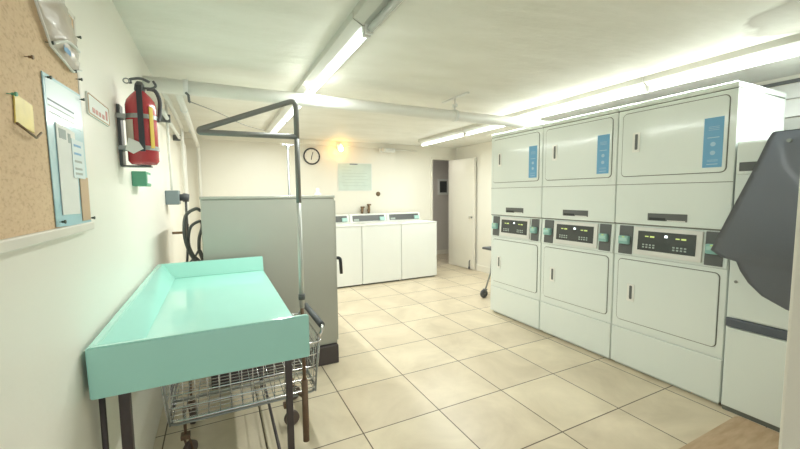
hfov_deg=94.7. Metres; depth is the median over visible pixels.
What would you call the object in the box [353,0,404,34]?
fluorescent light
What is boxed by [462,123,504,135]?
fluorescent light
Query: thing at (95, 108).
wall sign
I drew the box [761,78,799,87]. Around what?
trim
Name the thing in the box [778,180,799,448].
wall
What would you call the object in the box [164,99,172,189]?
conduit
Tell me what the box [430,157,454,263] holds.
trim
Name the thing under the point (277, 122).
fluorescent light
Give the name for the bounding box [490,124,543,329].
dryer
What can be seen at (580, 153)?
dryer
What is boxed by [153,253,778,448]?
floor
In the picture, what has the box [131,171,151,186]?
sign plate
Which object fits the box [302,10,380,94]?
fluorescent light
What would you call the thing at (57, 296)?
wall
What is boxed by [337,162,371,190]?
poster
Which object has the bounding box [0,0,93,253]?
cork board
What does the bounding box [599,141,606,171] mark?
print
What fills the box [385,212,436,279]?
washing machine
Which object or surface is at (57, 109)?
print
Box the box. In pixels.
[165,190,189,261]
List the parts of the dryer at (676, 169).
handle, handle, toe panel, name plate, door, door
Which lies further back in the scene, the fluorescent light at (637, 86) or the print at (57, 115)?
the fluorescent light at (637, 86)
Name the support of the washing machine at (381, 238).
on the floor
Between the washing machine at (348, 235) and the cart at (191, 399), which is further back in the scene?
the washing machine at (348, 235)
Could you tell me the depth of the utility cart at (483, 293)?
4.95 m
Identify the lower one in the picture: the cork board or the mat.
the mat
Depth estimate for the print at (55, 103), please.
0.98 m
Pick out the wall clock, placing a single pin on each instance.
(311, 156)
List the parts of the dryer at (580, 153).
handle, handle, toe panel, name plate, door, door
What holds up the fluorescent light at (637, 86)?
attached to the ceiling
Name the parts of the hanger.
rod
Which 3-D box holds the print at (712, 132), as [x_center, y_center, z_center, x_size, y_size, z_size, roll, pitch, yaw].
[1.999,-0.504,2.356,0.001,0.242,0.064,-3,5,-26]
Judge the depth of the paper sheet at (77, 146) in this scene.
1.07 m
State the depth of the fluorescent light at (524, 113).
3.97 m
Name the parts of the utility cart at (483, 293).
leg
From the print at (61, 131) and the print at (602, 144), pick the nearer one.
the print at (61, 131)
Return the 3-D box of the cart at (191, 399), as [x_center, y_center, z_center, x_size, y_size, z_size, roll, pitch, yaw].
[-0.896,0.293,2.106,0.830,1.889,0.623,-3,5,-26]
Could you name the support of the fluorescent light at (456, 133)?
attached to the ceiling
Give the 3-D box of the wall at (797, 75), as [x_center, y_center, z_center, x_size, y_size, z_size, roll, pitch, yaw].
[2.740,-0.056,3.538,0.050,2.280,3.320,-3,5,-26]
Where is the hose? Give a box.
[182,207,202,261]
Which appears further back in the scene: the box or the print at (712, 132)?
the box
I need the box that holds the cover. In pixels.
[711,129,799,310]
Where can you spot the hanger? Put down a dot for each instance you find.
(454, 105)
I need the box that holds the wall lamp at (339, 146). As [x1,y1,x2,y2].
[336,143,342,151]
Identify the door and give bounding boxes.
[452,157,475,269]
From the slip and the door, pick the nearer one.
the slip
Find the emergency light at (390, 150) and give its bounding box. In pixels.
[379,147,416,152]
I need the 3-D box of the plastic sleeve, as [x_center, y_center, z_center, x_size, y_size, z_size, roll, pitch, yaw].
[-0.895,-0.526,0.979,0.024,0.195,0.323,-3,5,-26]
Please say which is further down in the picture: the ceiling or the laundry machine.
the laundry machine
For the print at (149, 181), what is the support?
attached to the sign plate
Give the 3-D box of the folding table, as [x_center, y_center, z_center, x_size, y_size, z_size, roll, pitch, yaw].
[-0.967,0.775,1.944,0.657,0.955,1.519,-3,5,-26]
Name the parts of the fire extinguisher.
handle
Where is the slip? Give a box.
[79,178,90,220]
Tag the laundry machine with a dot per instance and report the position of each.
(232, 226)
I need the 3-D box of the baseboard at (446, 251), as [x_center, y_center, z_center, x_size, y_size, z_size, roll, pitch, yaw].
[0.521,0.662,8.371,2.700,0.100,0.015,-3,5,-26]
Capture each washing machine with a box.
[336,214,361,288]
[348,213,400,284]
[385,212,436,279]
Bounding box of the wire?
[191,102,264,130]
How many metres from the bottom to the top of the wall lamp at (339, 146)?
0.155 m
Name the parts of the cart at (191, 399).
frame, hanging rail, post, post, post, handle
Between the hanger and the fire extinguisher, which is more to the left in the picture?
the fire extinguisher
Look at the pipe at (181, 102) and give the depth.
4.14 m
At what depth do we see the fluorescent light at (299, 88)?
2.92 m
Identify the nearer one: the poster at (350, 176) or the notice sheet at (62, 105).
the notice sheet at (62, 105)
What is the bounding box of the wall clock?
[303,148,319,164]
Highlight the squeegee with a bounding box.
[282,144,293,195]
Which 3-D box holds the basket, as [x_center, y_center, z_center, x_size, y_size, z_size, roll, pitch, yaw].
[-0.913,0.795,2.160,0.802,0.292,0.572,-3,5,-26]
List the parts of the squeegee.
handle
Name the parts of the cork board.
frame, frame, frame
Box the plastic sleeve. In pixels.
[34,0,82,72]
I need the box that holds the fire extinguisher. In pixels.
[116,77,161,167]
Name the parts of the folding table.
leg, leg, leg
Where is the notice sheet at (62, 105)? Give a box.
[41,71,90,226]
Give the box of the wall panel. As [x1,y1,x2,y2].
[769,82,799,129]
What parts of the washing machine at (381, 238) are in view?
control panel, lid, foot rail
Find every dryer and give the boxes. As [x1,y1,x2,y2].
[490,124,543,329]
[540,107,619,358]
[611,81,786,403]
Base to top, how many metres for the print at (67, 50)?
0.015 m
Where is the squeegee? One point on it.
(286, 145)
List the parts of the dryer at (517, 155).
handle, handle, name plate, toe panel, door, door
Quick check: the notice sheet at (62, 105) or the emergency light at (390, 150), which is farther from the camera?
the emergency light at (390, 150)
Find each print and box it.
[47,98,73,113]
[48,104,73,118]
[48,110,74,124]
[58,128,65,139]
[64,47,70,55]
[147,174,151,183]
[342,173,367,185]
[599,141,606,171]
[706,126,719,164]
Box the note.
[13,96,42,138]
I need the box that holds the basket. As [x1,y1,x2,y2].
[160,313,320,422]
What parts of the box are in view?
cord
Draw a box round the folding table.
[85,256,309,448]
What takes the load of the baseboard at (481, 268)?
attached to the wall at (482, 152)
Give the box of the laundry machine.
[199,195,342,389]
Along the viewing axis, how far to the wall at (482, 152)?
6.53 m
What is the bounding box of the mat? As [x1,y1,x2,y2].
[679,416,779,448]
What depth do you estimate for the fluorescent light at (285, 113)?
3.67 m
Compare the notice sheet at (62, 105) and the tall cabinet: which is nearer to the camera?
the notice sheet at (62, 105)
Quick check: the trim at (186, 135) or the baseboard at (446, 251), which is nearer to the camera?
the trim at (186, 135)
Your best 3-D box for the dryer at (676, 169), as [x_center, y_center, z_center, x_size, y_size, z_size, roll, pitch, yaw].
[2.180,0.117,2.785,0.706,2.070,0.744,-3,5,-26]
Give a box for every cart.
[160,99,324,448]
[480,246,490,297]
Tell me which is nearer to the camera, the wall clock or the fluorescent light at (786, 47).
the fluorescent light at (786, 47)
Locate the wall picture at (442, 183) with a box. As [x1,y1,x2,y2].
[438,179,447,194]
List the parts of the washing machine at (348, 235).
control panel, lid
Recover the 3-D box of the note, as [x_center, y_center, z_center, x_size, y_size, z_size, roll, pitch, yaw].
[-0.799,-0.230,0.791,0.013,0.084,0.117,-3,5,-26]
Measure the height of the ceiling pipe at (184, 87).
0.164 m
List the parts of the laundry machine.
lid, panel, handle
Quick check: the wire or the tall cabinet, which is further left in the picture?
the wire
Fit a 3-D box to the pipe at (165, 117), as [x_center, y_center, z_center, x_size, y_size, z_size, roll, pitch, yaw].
[-2.197,0.095,3.681,0.080,2.050,2.115,-3,5,-26]
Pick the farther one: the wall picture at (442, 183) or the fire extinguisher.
the wall picture at (442, 183)
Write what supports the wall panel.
attached to the wall at (797, 75)
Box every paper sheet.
[55,122,80,214]
[71,138,85,178]
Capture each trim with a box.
[184,132,415,149]
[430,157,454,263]
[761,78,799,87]
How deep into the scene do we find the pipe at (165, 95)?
3.88 m
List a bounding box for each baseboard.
[437,249,448,254]
[475,264,489,273]
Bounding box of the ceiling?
[112,0,799,147]
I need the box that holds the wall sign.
[85,91,109,126]
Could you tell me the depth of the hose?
2.90 m
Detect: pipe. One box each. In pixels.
[142,76,550,127]
[160,108,190,244]
[162,93,190,261]
[175,94,202,251]
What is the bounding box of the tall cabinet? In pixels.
[721,139,788,432]
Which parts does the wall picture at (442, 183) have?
panel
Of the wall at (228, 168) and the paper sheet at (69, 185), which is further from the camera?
the wall at (228, 168)
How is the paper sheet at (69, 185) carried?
attached to the notice sheet at (62, 105)
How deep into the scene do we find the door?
6.86 m
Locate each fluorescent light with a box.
[265,112,291,132]
[278,105,292,121]
[293,80,309,93]
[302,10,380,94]
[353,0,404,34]
[418,128,464,146]
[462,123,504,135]
[504,109,532,118]
[528,77,648,119]
[644,33,799,91]
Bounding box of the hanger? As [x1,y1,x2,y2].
[442,92,469,109]
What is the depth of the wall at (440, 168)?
8.52 m
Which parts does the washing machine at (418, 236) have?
control panel, lid, foot rail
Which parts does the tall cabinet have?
name plate, toe panel, door, door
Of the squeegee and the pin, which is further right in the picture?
the squeegee
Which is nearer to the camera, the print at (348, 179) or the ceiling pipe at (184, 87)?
the ceiling pipe at (184, 87)
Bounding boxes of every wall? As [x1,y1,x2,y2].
[0,0,185,448]
[184,139,455,259]
[433,160,448,249]
[456,141,491,267]
[754,74,799,118]
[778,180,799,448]

